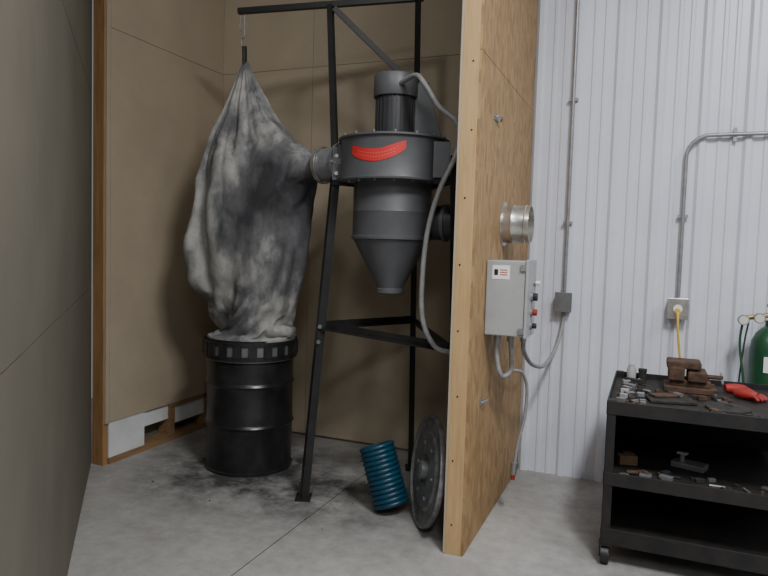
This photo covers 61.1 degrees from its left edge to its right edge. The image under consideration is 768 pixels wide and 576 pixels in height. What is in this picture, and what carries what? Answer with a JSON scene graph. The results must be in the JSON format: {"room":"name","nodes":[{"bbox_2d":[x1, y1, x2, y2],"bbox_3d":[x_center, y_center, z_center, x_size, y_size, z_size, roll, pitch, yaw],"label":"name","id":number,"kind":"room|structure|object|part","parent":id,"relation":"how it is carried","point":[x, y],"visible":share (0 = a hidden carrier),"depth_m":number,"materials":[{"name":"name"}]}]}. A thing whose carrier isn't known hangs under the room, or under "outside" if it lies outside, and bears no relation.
{"room":"workshop","nodes":[
{"label":"workshop","id":0,"kind":"room"},
{"bbox_2d":[144,416,193,437],"bbox_3d":[-1.663,-1.247,4.795,0.020,4.800,1.195,3,4,22],"label":"sheet","id":1,"kind":"object","parent":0,"point":[152,429],"visible":0.02,"depth_m":4.91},
{"bbox_2d":[292,431,407,450],"bbox_3d":[-0.210,-1.211,4.915,2.620,4.800,0.085,3,4,22],"label":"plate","id":2,"kind":"object","parent":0,"point":[292,431],"visible":0.11,"depth_m":5.03,"materials":[{"name":"brown wood"}]},
{"bbox_2d":[223,67,312,432],"bbox_3d":[-1.026,-0.293,5.241,0.957,2.840,0.015,3,4,22],"label":"board","id":3,"kind":"object","parent":2,"relation":"attached to","point":[289,93],"visible":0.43,"depth_m":5.09,"materials":[{"name":"beige wood"}]},
{"bbox_2d":[223,0,314,74],"bbox_3d":[-0.954,-2.679,5.094,0.957,1.937,0.015,3,4,22],"label":"board","id":4,"kind":"object","parent":2,"relation":"attached to","point":[275,41],"visible":0.6,"depth_m":5.10,"materials":[{"name":"beige wood"}]},
{"bbox_2d":[305,55,460,448],"bbox_3d":[-0.018,-0.238,4.830,1.217,2.840,0.015,3,4,22],"label":"board","id":5,"kind":"object","parent":2,"relation":"attached to","point":[364,389],"visible":0.43,"depth_m":4.88,"materials":[{"name":"beige wood"}]},
{"bbox_2d":[313,0,462,66],"bbox_3d":[0.054,-2.624,4.683,1.217,1.937,0.015,3,4,22],"label":"board","id":6,"kind":"object","parent":2,"relation":"attached to","point":[391,27],"visible":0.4,"depth_m":4.71,"materials":[{"name":"beige wood"}]},
{"bbox_2d":[67,398,767,575],"bbox_3d":[-0.774,1.553,-0.363,13.000,0.100,10.600,3,4,22],"label":"floor","id":7,"kind":"structure","parent":0,"point":[130,524],"depth_m":3.47,"materials":[{"name":"concrete"}]},
{"bbox_2d":[92,0,110,465],"bbox_3d":[-1.823,-1.216,4.202,0.105,4.800,0.043,3,4,22],"label":"stud","id":8,"kind":"object","parent":7,"relation":"on","point":[99,429],"depth_m":4.23,"materials":[{"name":"brown wood"}]},
{"bbox_3d":[-1.776,-1.353,4.181,0.015,4.520,0.033,3,4,22],"label":"end stud edge","id":9,"kind":"part","parent":8,"relation":"part of","materials":[{"name":"brown wood"}]},
{"bbox_2d":[109,28,222,421],"bbox_3d":[-1.573,-0.416,4.805,0.015,2.575,1.185,3,4,22],"label":"board","id":10,"kind":"object","parent":8,"relation":"attached to","point":[166,106],"visible":0.79,"depth_m":4.63,"materials":[{"name":"beige wood"}]},
{"bbox_2d":[111,0,223,74],"bbox_3d":[-1.505,-2.669,4.666,0.015,1.937,1.185,3,4,22],"label":"board","id":11,"kind":"object","parent":8,"relation":"attached to","point":[191,30],"visible":1,"depth_m":4.77,"materials":[{"name":"beige wood"}]},
{"bbox_2d":[108,421,205,463],"bbox_3d":[-1.668,1.131,4.920,0.120,0.040,1.185,3,4,22],"label":"plate","id":12,"kind":"object","parent":7,"relation":"on","point":[155,440],"visible":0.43,"depth_m":4.84,"materials":[{"name":"brown wood"}]},
{"bbox_2d":[108,412,143,457],"bbox_3d":[-1.819,1.008,4.515,0.093,0.242,0.328,3,4,22],"label":"foam","id":13,"kind":"object","parent":12,"relation":"on","point":[124,434],"visible":0.64,"depth_m":4.48,"materials":[{"name":"white plastic"}]},
{"bbox_2d":[158,402,174,435],"bbox_3d":[-1.650,0.980,4.935,0.105,0.260,0.060,3,4,22],"label":"stud","id":14,"kind":"object","parent":12,"relation":"on","point":[167,426],"visible":0.64,"depth_m":4.91,"materials":[{"name":"brown wood"}]},
{"bbox_2d":[144,405,167,425],"bbox_3d":[-1.712,0.930,4.785,0.080,0.114,0.260,3,4,22],"label":"strip","id":15,"kind":"object","parent":14,"relation":"attached to","point":[158,414],"depth_m":4.77,"materials":[{"name":"white plastic"}]},
{"bbox_2d":[175,398,202,421],"bbox_3d":[-1.573,0.955,5.129,0.080,0.130,0.360,3,4,22],"label":"strip","id":16,"kind":"object","parent":14,"relation":"attached to","point":[187,410],"visible":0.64,"depth_m":5.11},
{"bbox_2d":[175,393,205,405],"bbox_3d":[-1.535,0.869,5.204,0.105,0.035,0.535,3,4,22],"label":"rail","id":17,"kind":"object","parent":14,"relation":"attached to","point":[200,396],"visible":0.29,"depth_m":5.10,"materials":[{"name":"brown wood"}]},
{"bbox_2d":[194,395,205,422],"bbox_3d":[-1.495,0.961,5.314,0.105,0.260,0.040,3,4,22],"label":"stud","id":18,"kind":"object","parent":12,"relation":"on","point":[200,417],"visible":0.36,"depth_m":5.29,"materials":[{"name":"brown wood"}]},
{"bbox_2d":[204,334,293,477],"bbox_3d":[-0.917,0.761,4.445,0.598,0.880,0.598,3,4,22],"label":"drum","id":19,"kind":"object","parent":7,"relation":"on","point":[249,417],"visible":0.87,"depth_m":4.20,"materials":[{"name":"paint"}]},
{"bbox_2d":[231,474,364,575],"bbox_3d":[-1.323,1.377,1.398,0.004,0.001,7.455,3,4,22],"label":"joint","id":20,"kind":"object","parent":7,"relation":"on","point":[364,474],"depth_m":3.43,"materials":[{"name":"grey concrete"}]},
{"bbox_2d":[237,0,456,501],"bbox_3d":[-0.194,-0.291,4.099,1.727,3.070,0.950,3,4,22],"label":"stand","id":21,"kind":"object","parent":7,"relation":"on","point":[348,326],"visible":0.64,"depth_m":3.88,"materials":[{"name":"black paint"}]},
{"bbox_2d":[183,15,329,363],"bbox_3d":[-0.747,-0.658,4.303,1.068,2.260,0.653,3,4,22],"label":"bag","id":22,"kind":"object","parent":21,"relation":"hanging from","point":[246,241],"visible":1,"depth_m":4.12,"materials":[{"name":"fabric"}]},
{"bbox_3d":[-0.375,0.254,3.837,0.198,2.004,0.045,1,4,-17],"label":"leg","id":23,"kind":"part","parent":21,"relation":"part of","materials":[{"name":"black paint"}]},
{"bbox_3d":[-0.252,-0.616,3.775,0.089,0.040,0.040,3,4,20],"label":"rail","id":24,"kind":"part","parent":21,"relation":"part of","materials":[{"name":"black metal"}]},
{"bbox_2d":[314,71,457,354],"bbox_3d":[0.068,-0.441,3.760,0.996,1.542,0.640,3,4,22],"label":"collector","id":25,"kind":"object","parent":21,"relation":"attached to","point":[392,168],"visible":0.91,"depth_m":3.58,"materials":[{"name":"paint"}]},
{"bbox_2d":[314,143,340,181],"bbox_3d":[-0.236,-0.732,3.830,0.351,0.244,0.246,3,4,22],"label":"outlet","id":26,"kind":"object","parent":25,"relation":"attached to","point":[327,161],"depth_m":3.78,"materials":[{"name":"metal"}]},
{"bbox_3d":[0.063,-0.970,3.735,0.300,0.240,0.300,3,4,22],"label":"motor","id":27,"kind":"part","parent":25,"relation":"part of","materials":[{"name":"paint"}]},
{"bbox_3d":[0.201,-0.270,4.239,0.041,3.035,0.314,3,4,14],"label":"leg","id":28,"kind":"part","parent":21,"relation":"part of","materials":[{"name":"black paint"}]},
{"bbox_3d":[0.294,-0.607,3.829,0.040,0.040,0.734,1,4,-13],"label":"rail","id":29,"kind":"part","parent":21,"relation":"part of","materials":[{"name":"black metal"}]},
{"bbox_3d":[0.326,-0.581,3.495,0.103,0.040,0.040,3,4,26],"label":"rail","id":30,"kind":"part","parent":21,"relation":"part of","materials":[{"name":"black metal"}]},
{"bbox_3d":[0.366,0.298,3.487,0.052,2.002,0.149,-1,4,-33],"label":"leg","id":31,"kind":"part","parent":21,"relation":"part of","materials":[{"name":"black paint"}]},
{"bbox_2d":[359,440,408,509],"bbox_3d":[0.001,1.071,3.730,0.313,0.394,0.208,5,5,39],"label":"flexible hose","id":32,"kind":"object","parent":7,"relation":"on","point":[382,468],"visible":1,"depth_m":3.65,"materials":[{"name":"teal plastic"}]},
{"bbox_2d":[410,414,445,529],"bbox_3d":[0.232,0.989,3.525,0.107,0.599,0.604,1,4,-10],"label":"disc","id":33,"kind":"object","parent":7,"relation":"on","point":[428,460],"visible":0.99,"depth_m":3.47,"materials":[{"name":"grey metal"}]},
{"bbox_2d":[518,0,767,481],"bbox_3d":[4.217,-0.963,3.043,6.958,4.800,0.018,3,4,22],"label":"siding","id":34,"kind":"object","parent":7,"relation":"on","point":[654,77],"depth_m":4.13,"materials":[{"name":"white metal"}]},
{"bbox_2d":[598,370,767,574],"bbox_3d":[1.668,0.942,3.343,0.989,0.810,0.889,3,4,22],"label":"tool cart","id":35,"kind":"object","parent":7,"relation":"on","point":[683,518],"visible":0.99,"depth_m":3.26,"materials":[{"name":"black paint"}]},
{"bbox_3d":[1.223,0.864,3.528,0.005,0.635,0.810,3,4,22],"label":"panel","id":36,"kind":"part","parent":35,"relation":"part of","materials":[{"name":"black metal"}]},
{"bbox_3d":[1.084,0.887,3.137,0.040,0.710,0.040,3,4,22],"label":"post","id":37,"kind":"part","parent":35,"relation":"part of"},
{"bbox_3d":[1.399,0.849,3.904,0.040,0.710,0.040,3,4,22],"label":"post","id":38,"kind":"part","parent":35,"relation":"part of","materials":[{"name":"black metal"}]},
{"bbox_2d":[616,450,637,465],"bbox_3d":[1.249,0.871,3.339,0.090,0.064,0.060,2,4,4],"label":"wooden block","id":39,"kind":"object","parent":35,"relation":"on","point":[625,457],"visible":1,"depth_m":3.31,"materials":[{"name":"brown wood"}]},
{"bbox_2d":[627,364,635,377],"bbox_3d":[1.455,0.492,3.820,0.052,0.085,0.052,3,4,22],"label":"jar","id":40,"kind":"object","parent":35,"relation":"on","point":[631,370],"visible":0.73,"depth_m":3.80,"materials":[{"name":"white plastic"}]},
{"bbox_2d":[616,377,650,404],"bbox_3d":[1.330,0.539,3.453,0.165,0.028,0.686,3,4,22],"label":"scraps","id":41,"kind":"object","parent":35,"relation":"on","point":[629,383],"visible":0.98,"depth_m":3.42,"materials":[{"name":"metal"}]},
{"bbox_2d":[638,368,646,380],"bbox_3d":[1.510,0.505,3.798,0.048,0.065,0.048,3,4,22],"label":"jar","id":42,"kind":"object","parent":35,"relation":"on","point":[642,373],"visible":0.8,"depth_m":3.78,"materials":[{"name":"black plastic"}]},
{"bbox_2d":[645,393,697,405],"bbox_3d":[1.438,0.553,3.265,0.220,0.027,0.156,2,4,10],"label":"steel plate","id":43,"kind":"object","parent":35,"relation":"on","point":[665,398],"visible":1,"depth_m":3.24,"materials":[{"name":"metal"}]},
{"bbox_3d":[1.422,0.543,3.295,0.140,0.012,0.060,1,4,-10],"label":"plate","id":44,"kind":"part","parent":43,"relation":"part of","materials":[{"name":"metal"}]},
{"bbox_2d":[670,450,708,472],"bbox_3d":[1.552,0.876,3.301,0.160,0.077,0.090,5,5,41],"label":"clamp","id":45,"kind":"object","parent":35,"relation":"on","point":[681,462],"visible":1,"depth_m":3.29,"materials":[{"name":"metal"}]},
{"bbox_2d":[663,357,723,395],"bbox_3d":[1.680,0.476,3.532,0.291,0.165,0.200,3,4,22],"label":"vise","id":46,"kind":"object","parent":35,"relation":"on","point":[696,380],"visible":1,"depth_m":3.47,"materials":[{"name":"metal"}]},
{"bbox_2d":[619,469,767,494],"bbox_3d":[1.488,0.913,3.074,0.704,0.027,0.174,3,4,22],"label":"scraps","id":47,"kind":"object","parent":35,"relation":"on","point":[665,474],"visible":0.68,"depth_m":3.10,"materials":[{"name":"grey metal"}]},
{"bbox_3d":[1.213,0.902,3.178,0.052,0.020,0.021,2,4,8],"label":"rod","id":48,"kind":"part","parent":47,"relation":"part of","materials":[{"name":"metal"}]},
{"bbox_3d":[1.552,0.925,3.029,0.067,0.013,0.014,3,4,21],"label":"rod","id":49,"kind":"part","parent":47,"relation":"part of","materials":[{"name":"grey metal"}]},
{"bbox_2d":[721,486,731,489],"bbox_3d":[1.582,0.929,3.004,0.046,0.011,0.047,3,4,22],"label":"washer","id":50,"kind":"object","parent":47,"relation":"in","point":[722,487],"depth_m":3.01,"materials":[{"name":"silver metal"}]},
{"bbox_2d":[655,389,732,402],"bbox_3d":[1.598,0.553,3.363,0.365,0.028,0.137,3,4,22],"label":"scraps","id":51,"kind":"object","parent":35,"relation":"on","point":[714,397],"visible":0.83,"depth_m":3.31,"materials":[{"name":"metal"}]},
{"bbox_3d":[1.837,0.870,3.739,0.975,0.635,0.005,3,4,22],"label":"panel","id":52,"kind":"part","parent":35,"relation":"part of","materials":[{"name":"black metal"}]},
{"bbox_2d":[705,402,751,414],"bbox_3d":[1.650,0.573,3.116,0.200,0.020,0.200,3,4,22],"label":"disc","id":53,"kind":"object","parent":35,"relation":"on","point":[729,408],"visible":0.92,"depth_m":3.08,"materials":[{"name":"grey metal"}]},
{"bbox_2d":[699,408,765,417],"bbox_3d":[1.641,0.580,2.953,0.380,0.026,0.081,3,4,22],"label":"scraps","id":54,"kind":"object","parent":35,"relation":"on","point":[709,409],"visible":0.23,"depth_m":2.98,"materials":[{"name":"metal"}]},
{"bbox_2d":[723,384,752,393],"bbox_3d":[1.910,0.540,3.498,0.154,0.054,0.118,3,4,22],"label":"glove","id":55,"kind":"object","parent":35,"relation":"on","point":[728,388],"visible":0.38,"depth_m":3.47,"materials":[{"name":"red plastic"}]},
{"bbox_2d":[733,388,767,402],"bbox_3d":[1.893,0.549,3.341,0.113,0.054,0.154,0,4,-25],"label":"glove","id":56,"kind":"object","parent":35,"relation":"on","point":[741,393],"visible":1,"depth_m":3.32,"materials":[{"name":"red plastic"}]},
{"bbox_2d":[737,304,767,384],"bbox_3d":[2.170,0.711,3.749,0.292,1.250,0.200,0,4,-26],"label":"cylinder","id":57,"kind":"object","parent":7,"relation":"on","point":[758,351],"visible":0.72,"depth_m":3.71,"materials":[{"name":"green metal"}]},
{"bbox_3d":[2.210,0.761,3.772,0.200,1.150,0.200,3,4,22],"label":"tank","id":58,"kind":"part","parent":57,"relation":"part of","materials":[{"name":"green metal"}]},
{"bbox_3d":[0.685,-1.012,3.742,0.078,4.600,1.388,3,4,22],"label":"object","id":59,"kind":"object","parent":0,"visible":0},
{"bbox_2d":[443,0,464,552],"bbox_3d":[0.636,-1.014,3.739,0.012,4.597,1.430,3,4,22],"label":"board","id":60,"kind":"object","parent":59,"relation":"attached to","point":[463,5],"visible":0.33,"depth_m":3.13,"materials":[{"name":"brown wood"}]},
{"bbox_2d":[445,0,481,555],"bbox_3d":[0.414,-0.979,3.082,0.078,4.600,0.040,3,4,22],"label":"stud","id":61,"kind":"object","parent":59,"relation":"attached to","point":[472,25],"visible":0.8,"depth_m":3.12,"materials":[{"name":"brown wood"}]},
{"bbox_2d":[460,49,532,555],"bbox_3d":[0.687,0.068,3.774,0.012,2.437,1.426,3,4,22],"label":"plywood wall","id":62,"kind":"object","parent":59,"relation":"attached to","point":[504,148],"visible":0.71,"depth_m":3.47,"materials":[{"name":"brown wood"}]},
{"bbox_2d":[479,397,488,405],"bbox_3d":[0.526,0.592,3.391,0.031,0.025,0.112,3,4,22],"label":"bolt","id":63,"kind":"object","parent":62,"relation":"attached to","point":[483,400],"visible":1,"depth_m":3.36,"materials":[{"name":"metal"}]},
{"bbox_2d":[494,114,502,122],"bbox_3d":[0.599,-0.879,3.371,0.031,0.025,0.112,3,4,22],"label":"bolt","id":64,"kind":"object","parent":62,"relation":"attached to","point":[496,118],"visible":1,"depth_m":3.36,"materials":[{"name":"metal"}]},
{"bbox_2d":[500,202,533,245],"bbox_3d":[0.752,-0.358,3.656,0.150,0.250,0.250,3,4,22],"label":"duct","id":65,"kind":"object","parent":62,"relation":"attached to","point":[516,222],"visible":1,"depth_m":3.58,"materials":[{"name":"silver metal"}]},
{"bbox_2d":[484,260,564,479],"bbox_3d":[0.859,0.455,3.846,0.253,1.253,1.167,3,4,25],"label":"control box","id":66,"kind":"object","parent":62,"relation":"attached to","point":[511,295],"visible":1,"depth_m":3.32,"materials":[{"name":"grey metal"}]},
{"bbox_3d":[0.735,0.716,3.568,0.078,0.580,0.214,3,4,22],"label":"loose cord","id":67,"kind":"part","parent":66,"relation":"part of","materials":[{"name":"grey plastic"}]},
{"bbox_3d":[0.759,0.053,3.378,0.014,0.399,0.259,3,4,22],"label":"door","id":68,"kind":"part","parent":66,"relation":"part of","materials":[{"name":"grey metal"}]},
{"bbox_2d":[480,0,537,110],"bbox_3d":[0.756,-2.227,3.632,0.012,2.157,1.426,3,4,22],"label":"board","id":69,"kind":"object","parent":59,"relation":"attached to","point":[508,30],"visible":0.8,"depth_m":3.67,"materials":[{"name":"brown wood"}]},
{"bbox_3d":[4.159,-0.971,3.141,6.776,4.800,0.070,3,4,22],"label":"siding backing","id":70,"kind":"object","parent":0,"visible":0},
{"bbox_2d":[554,0,579,312],"bbox_3d":[1.237,-1.631,4.184,0.110,3.585,0.065,3,4,22],"label":"conduit","id":71,"kind":"object","parent":70,"relation":"attached to","point":[563,300],"visible":1,"depth_m":4.25,"materials":[{"name":"metal"}]},
{"bbox_2d":[667,127,767,319],"bbox_3d":[2.931,-0.329,3.549,2.490,1.165,0.073,3,4,22],"label":"conduit","id":72,"kind":"object","parent":70,"relation":"attached to","point":[673,303],"visible":0.97,"depth_m":3.99,"materials":[{"name":"metal"}]},
{"bbox_2d":[673,305,681,311],"bbox_3d":[1.807,0.129,3.998,0.052,0.052,0.008,3,4,22],"label":"receptacle","id":73,"kind":"object","parent":72,"relation":"attached to","point":[674,306],"depth_m":3.99,"materials":[{"name":"white plastic"}]},
{"bbox_2d":[675,308,680,357],"bbox_3d":[1.820,0.715,3.975,0.133,1.177,0.077,3,4,22],"label":"extension cord","id":74,"kind":"object","parent":72,"relation":"hanging from","point":[677,310],"visible":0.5,"depth_m":3.94,"materials":[{"name":"yellow rubber"}]},
{"bbox_3d":[1.820,0.723,3.964,0.124,1.162,0.056,3,4,22],"label":"cord","id":75,"kind":"part","parent":74,"relation":"part of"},
{"bbox_2d":[667,298,688,319],"bbox_3d":[1.821,0.127,4.031,0.120,0.130,0.065,3,4,22],"label":"outlet","id":76,"kind":"object","parent":72,"relation":"attached to","point":[673,303],"depth_m":4.00,"materials":[{"name":"metal"}]},
{"bbox_3d":[-1.323,-0.521,2.526,2.520,3.650,2.696,3,4,22],"label":"backing","id":77,"kind":"object","parent":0,"visible":0},
{"bbox_2d":[0,0,37,373],"bbox_3d":[-0.844,-0.425,1.407,0.016,1.236,1.160,0,4,-21],"label":"board","id":78,"kind":"object","parent":77,"relation":"attached to","point":[18,18],"visible":1,"depth_m":1.64,"materials":[{"name":"grey paint"}]},
{"bbox_2d":[0,339,38,575],"bbox_3d":[-0.880,0.784,1.482,0.016,1.180,1.160,0,4,-21],"label":"board","id":79,"kind":"object","parent":77,"relation":"attached to","point":[19,545],"visible":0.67,"depth_m":1.69,"materials":[{"name":"beige wood"}]},
{"bbox_2d":[37,287,91,575],"bbox_3d":[-1.516,0.662,3.164,0.016,1.180,2.435,0,4,-21],"label":"board","id":80,"kind":"object","parent":77,"relation":"attached to","point":[64,349],"visible":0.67,"depth_m":2.69,"materials":[{"name":"beige wood"}]},
{"bbox_2d":[37,0,91,336],"bbox_3d":[-1.479,-0.547,3.089,0.016,1.236,2.435,0,4,-21],"label":"board","id":81,"kind":"object","parent":77,"relation":"attached to","point":[64,95],"visible":0.83,"depth_m":2.56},
{"bbox_2d":[62,0,91,92],"bbox_3d":[-1.442,-1.774,3.014,0.016,1.216,2.435,0,4,-21],"label":"board","id":82,"kind":"object","parent":77,"relation":"attached to","point":[79,12],"visible":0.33,"depth_m":3.52,"materials":[{"name":"beige wood"}]}
]}

